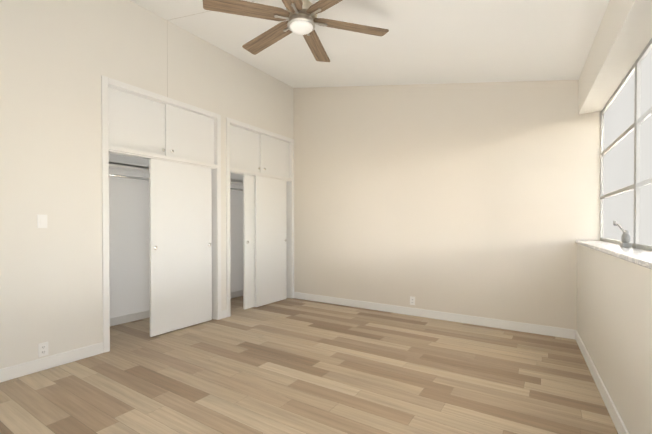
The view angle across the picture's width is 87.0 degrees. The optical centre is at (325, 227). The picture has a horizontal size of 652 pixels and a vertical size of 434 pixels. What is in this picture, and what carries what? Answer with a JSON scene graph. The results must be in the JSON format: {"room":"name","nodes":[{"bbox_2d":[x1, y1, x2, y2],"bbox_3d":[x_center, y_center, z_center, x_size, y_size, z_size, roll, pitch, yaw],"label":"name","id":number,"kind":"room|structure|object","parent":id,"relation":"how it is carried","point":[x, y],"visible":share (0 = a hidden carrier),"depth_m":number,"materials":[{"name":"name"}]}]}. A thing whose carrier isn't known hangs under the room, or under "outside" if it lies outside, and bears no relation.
{"room":"empty bedroom","nodes":[
{"label":"empty bedroom","id":0,"kind":"room"},
{"bbox_2d":[0,0,293,368],"bbox_3d":[-2.024,-0.745,3.622,0.120,3.900,5.252,0,1,33],"label":"wall","id":1,"kind":"structure","parent":0,"point":[51,73],"depth_m":3.08,"materials":[{"name":"paint"}]},
{"bbox_2d":[37,214,46,227],"bbox_3d":[-2.406,-0.056,2.918,0.012,0.114,0.070,0,1,33],"label":"light switch","id":2,"kind":"object","parent":1,"relation":"attached to","point":[41,221],"visible":1,"depth_m":2.91,"materials":[{"name":"white plastic"}]},
{"bbox_2d":[38,342,47,356],"bbox_3d":[-2.408,1.036,2.929,0.008,0.114,0.070,0,1,33],"label":"electrical outlet","id":3,"kind":"object","parent":1,"relation":"attached to","point":[42,349],"visible":1,"depth_m":2.92,"materials":[{"name":"white plastic"}]},
{"bbox_2d":[0,342,102,382],"bbox_3d":[-2.358,1.158,3.002,0.013,0.105,0.758,0,1,33],"label":"baseboard","id":4,"kind":"structure","parent":1,"relation":"attached to","point":[25,368],"depth_m":2.95,"materials":[{"name":"white wood"}]},
{"bbox_2d":[108,87,213,163],"bbox_3d":[-1.812,-1.112,3.926,0.072,0.591,1.303,0,1,33],"label":"doors","id":5,"kind":"structure","parent":1,"relation":"attached to","point":[139,123],"depth_m":3.85,"materials":[{"name":"white wood"}]},
{"bbox_2d":[101,75,220,352],"bbox_3d":[-1.815,-0.133,3.937,0.136,2.669,1.423,0,1,33],"label":"trim","id":6,"kind":"structure","parent":1,"relation":"attached to","point":[106,83],"depth_m":3.68,"materials":[{"name":"white wood"}]},
{"bbox_2d":[167,54,167,96],"bbox_3d":[-1.785,-1.899,3.869,0.001,0.864,0.003,0,1,33],"label":"trim","id":7,"kind":"structure","parent":1,"relation":"attached to","point":[167,75],"depth_m":3.87,"materials":[{"name":"beige paint"}]},
{"bbox_2d":[149,158,211,336],"bbox_3d":[-1.691,0.215,4.084,0.059,1.947,0.805,0,1,33],"label":"sliding closet door","id":8,"kind":"structure","parent":1,"relation":"in","point":[180,244],"depth_m":4.03,"materials":[{"name":"white wood"}]},
{"bbox_2d":[221,309,226,318],"bbox_3d":[-1.352,1.144,4.555,0.013,0.105,0.097,0,1,33],"label":"baseboard","id":9,"kind":"structure","parent":1,"relation":"attached to","point":[223,313],"depth_m":4.55,"materials":[{"name":"white wood"}]},
{"bbox_2d":[243,175,254,308],"bbox_3d":[-0.985,0.204,5.254,0.059,1.947,0.700,0,1,33],"label":"sliding closet door","id":10,"kind":"structure","parent":1,"relation":"in","point":[248,241],"depth_m":5.03,"materials":[{"name":"white wood"}]},
{"bbox_2d":[230,125,288,177],"bbox_3d":[-0.980,-1.124,5.210,0.072,0.591,1.324,0,1,33],"label":"doors","id":11,"kind":"structure","parent":1,"relation":"attached to","point":[255,152],"depth_m":5.18,"materials":[{"name":"white wood"}]},
{"bbox_2d":[226,117,293,316],"bbox_3d":[-0.983,-0.145,5.221,0.136,2.669,1.443,0,1,33],"label":"trim","id":12,"kind":"structure","parent":1,"relation":"attached to","point":[290,224],"depth_m":5.26,"materials":[{"name":"white wood"}]},
{"bbox_2d":[255,176,286,306],"bbox_3d":[-0.845,0.203,5.390,0.059,1.947,0.700,0,1,33],"label":"sliding closet door","id":13,"kind":"structure","parent":1,"relation":"in","point":[270,240],"depth_m":5.35,"materials":[{"name":"white wood"}]},
{"bbox_2d":[109,153,242,317],"bbox_3d":[-1.848,-0.191,4.787,0.845,2.769,3.114,0,1,33],"label":"wall","id":14,"kind":"structure","parent":0,"point":[129,243],"depth_m":4.42,"materials":[{"name":"white paint"}]},
{"bbox_2d":[109,161,148,180],"bbox_3d":[-2.343,-0.666,4.274,0.364,0.161,1.521,0,1,33],"label":"shelf","id":15,"kind":"object","parent":14,"relation":"attached to","point":[128,167],"visible":0.38,"depth_m":4.08,"materials":[{"name":"white"}]},
{"bbox_2d":[110,290,242,325],"bbox_3d":[-2.087,1.142,5.013,0.012,0.100,3.014,0,1,33],"label":"baseboard","id":16,"kind":"structure","parent":14,"relation":"attached to","point":[118,320],"depth_m":4.42,"materials":[{"name":"white wood"}]},
{"bbox_2d":[230,179,242,190],"bbox_3d":[-1.525,-0.678,5.538,0.364,0.161,1.492,0,1,33],"label":"shelf","id":17,"kind":"object","parent":14,"relation":"attached to","point":[236,182],"visible":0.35,"depth_m":5.46,"materials":[{"name":"white"}]},
{"bbox_2d":[221,117,226,310],"bbox_3d":[-1.408,-0.129,4.579,0.120,2.649,0.157,0,1,33],"label":"wall pier","id":18,"kind":"object","parent":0,"point":[223,221],"visible":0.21,"depth_m":4.55,"materials":[{"name":"paint"}]},
{"bbox_2d":[0,296,617,433],"bbox_3d":[-0.289,1.264,2.636,6.015,0.100,5.452,0,1,33],"label":"floor","id":19,"kind":"structure","parent":0,"point":[293,366],"depth_m":2.71,"materials":[{"name":"brown wood"}]},
{"bbox_2d":[130,0,609,87],"bbox_3d":[0.073,-1.986,2.370,5.150,1.241,5.452,0,1,33],"label":"ceiling","id":20,"kind":"structure","parent":0,"point":[444,41],"depth_m":3.48,"materials":[{"name":"paint"}]},
{"bbox_2d":[203,0,388,61],"bbox_3d":[-0.199,-1.774,2.772,1.495,0.382,1.451,0,1,33],"label":"ceiling fan","id":21,"kind":"object","parent":20,"relation":"hanging from","point":[300,16],"visible":1,"depth_m":2.73,"materials":[{"name":"brown wood"}]},
{"bbox_2d":[293,80,608,329],"bbox_3d":[1.125,-0.756,4.800,6.015,3.900,0.150,0,1,33],"label":"wall","id":22,"kind":"structure","parent":0,"point":[481,199],"depth_m":4.42,"materials":[{"name":"paint"}]},
{"bbox_2d":[410,296,414,304],"bbox_3d":[1.179,0.995,4.687,0.070,0.114,0.008,0,1,33],"label":"electrical outlet","id":23,"kind":"object","parent":22,"relation":"attached to","point":[412,300],"visible":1,"depth_m":4.68,"materials":[{"name":"white plastic"}]},
{"bbox_2d":[294,292,574,338],"bbox_3d":[1.075,1.142,4.753,3.871,0.105,0.013,0,1,33],"label":"baseboard","id":24,"kind":"structure","parent":22,"relation":"attached to","point":[524,327],"depth_m":4.41,"materials":[{"name":"white wood"}]},
{"bbox_2d":[577,244,651,433],"bbox_3d":[1.613,0.707,1.311,0.490,1.040,5.272,0,1,30],"label":"wall","id":25,"kind":"structure","parent":0,"point":[614,312],"depth_m":2.05,"materials":[{"name":"paint"}]},
{"bbox_2d":[575,330,628,433],"bbox_3d":[1.437,1.172,1.513,0.013,0.105,5.039,0,1,30],"label":"baseboard","id":26,"kind":"structure","parent":25,"relation":"attached to","point":[618,422],"depth_m":2.42,"materials":[{"name":"white wood"}]},
{"bbox_2d":[575,240,651,268],"bbox_3d":[1.524,0.170,1.460,0.218,0.030,5.052,0,1,30],"label":"sill","id":27,"kind":"structure","parent":25,"relation":"on","point":[641,257],"depth_m":2.16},
{"bbox_2d":[600,38,651,250],"bbox_3d":[1.626,-0.518,1.396,0.042,1.347,5.050,0,1,30],"label":"window","id":28,"kind":"structure","parent":25,"relation":"in","point":[626,165],"depth_m":2.67,"materials":[{"name":"grey glass"}]},
{"bbox_2d":[613,221,631,247],"bbox_3d":[2.254,0.044,2.615,0.085,0.200,0.203,0,1,33],"label":"operator","id":29,"kind":"object","parent":28,"relation":"attached to","point":[625,240],"visible":1,"depth_m":2.54,"materials":[{"name":"silver metal"}]},
{"bbox_2d":[578,0,651,114],"bbox_3d":[1.613,-1.632,1.289,0.490,0.882,5.272,0,1,30],"label":"header beam","id":30,"kind":"structure","parent":0,"point":[623,37],"depth_m":2.46,"materials":[{"name":"paint"}]}
]}

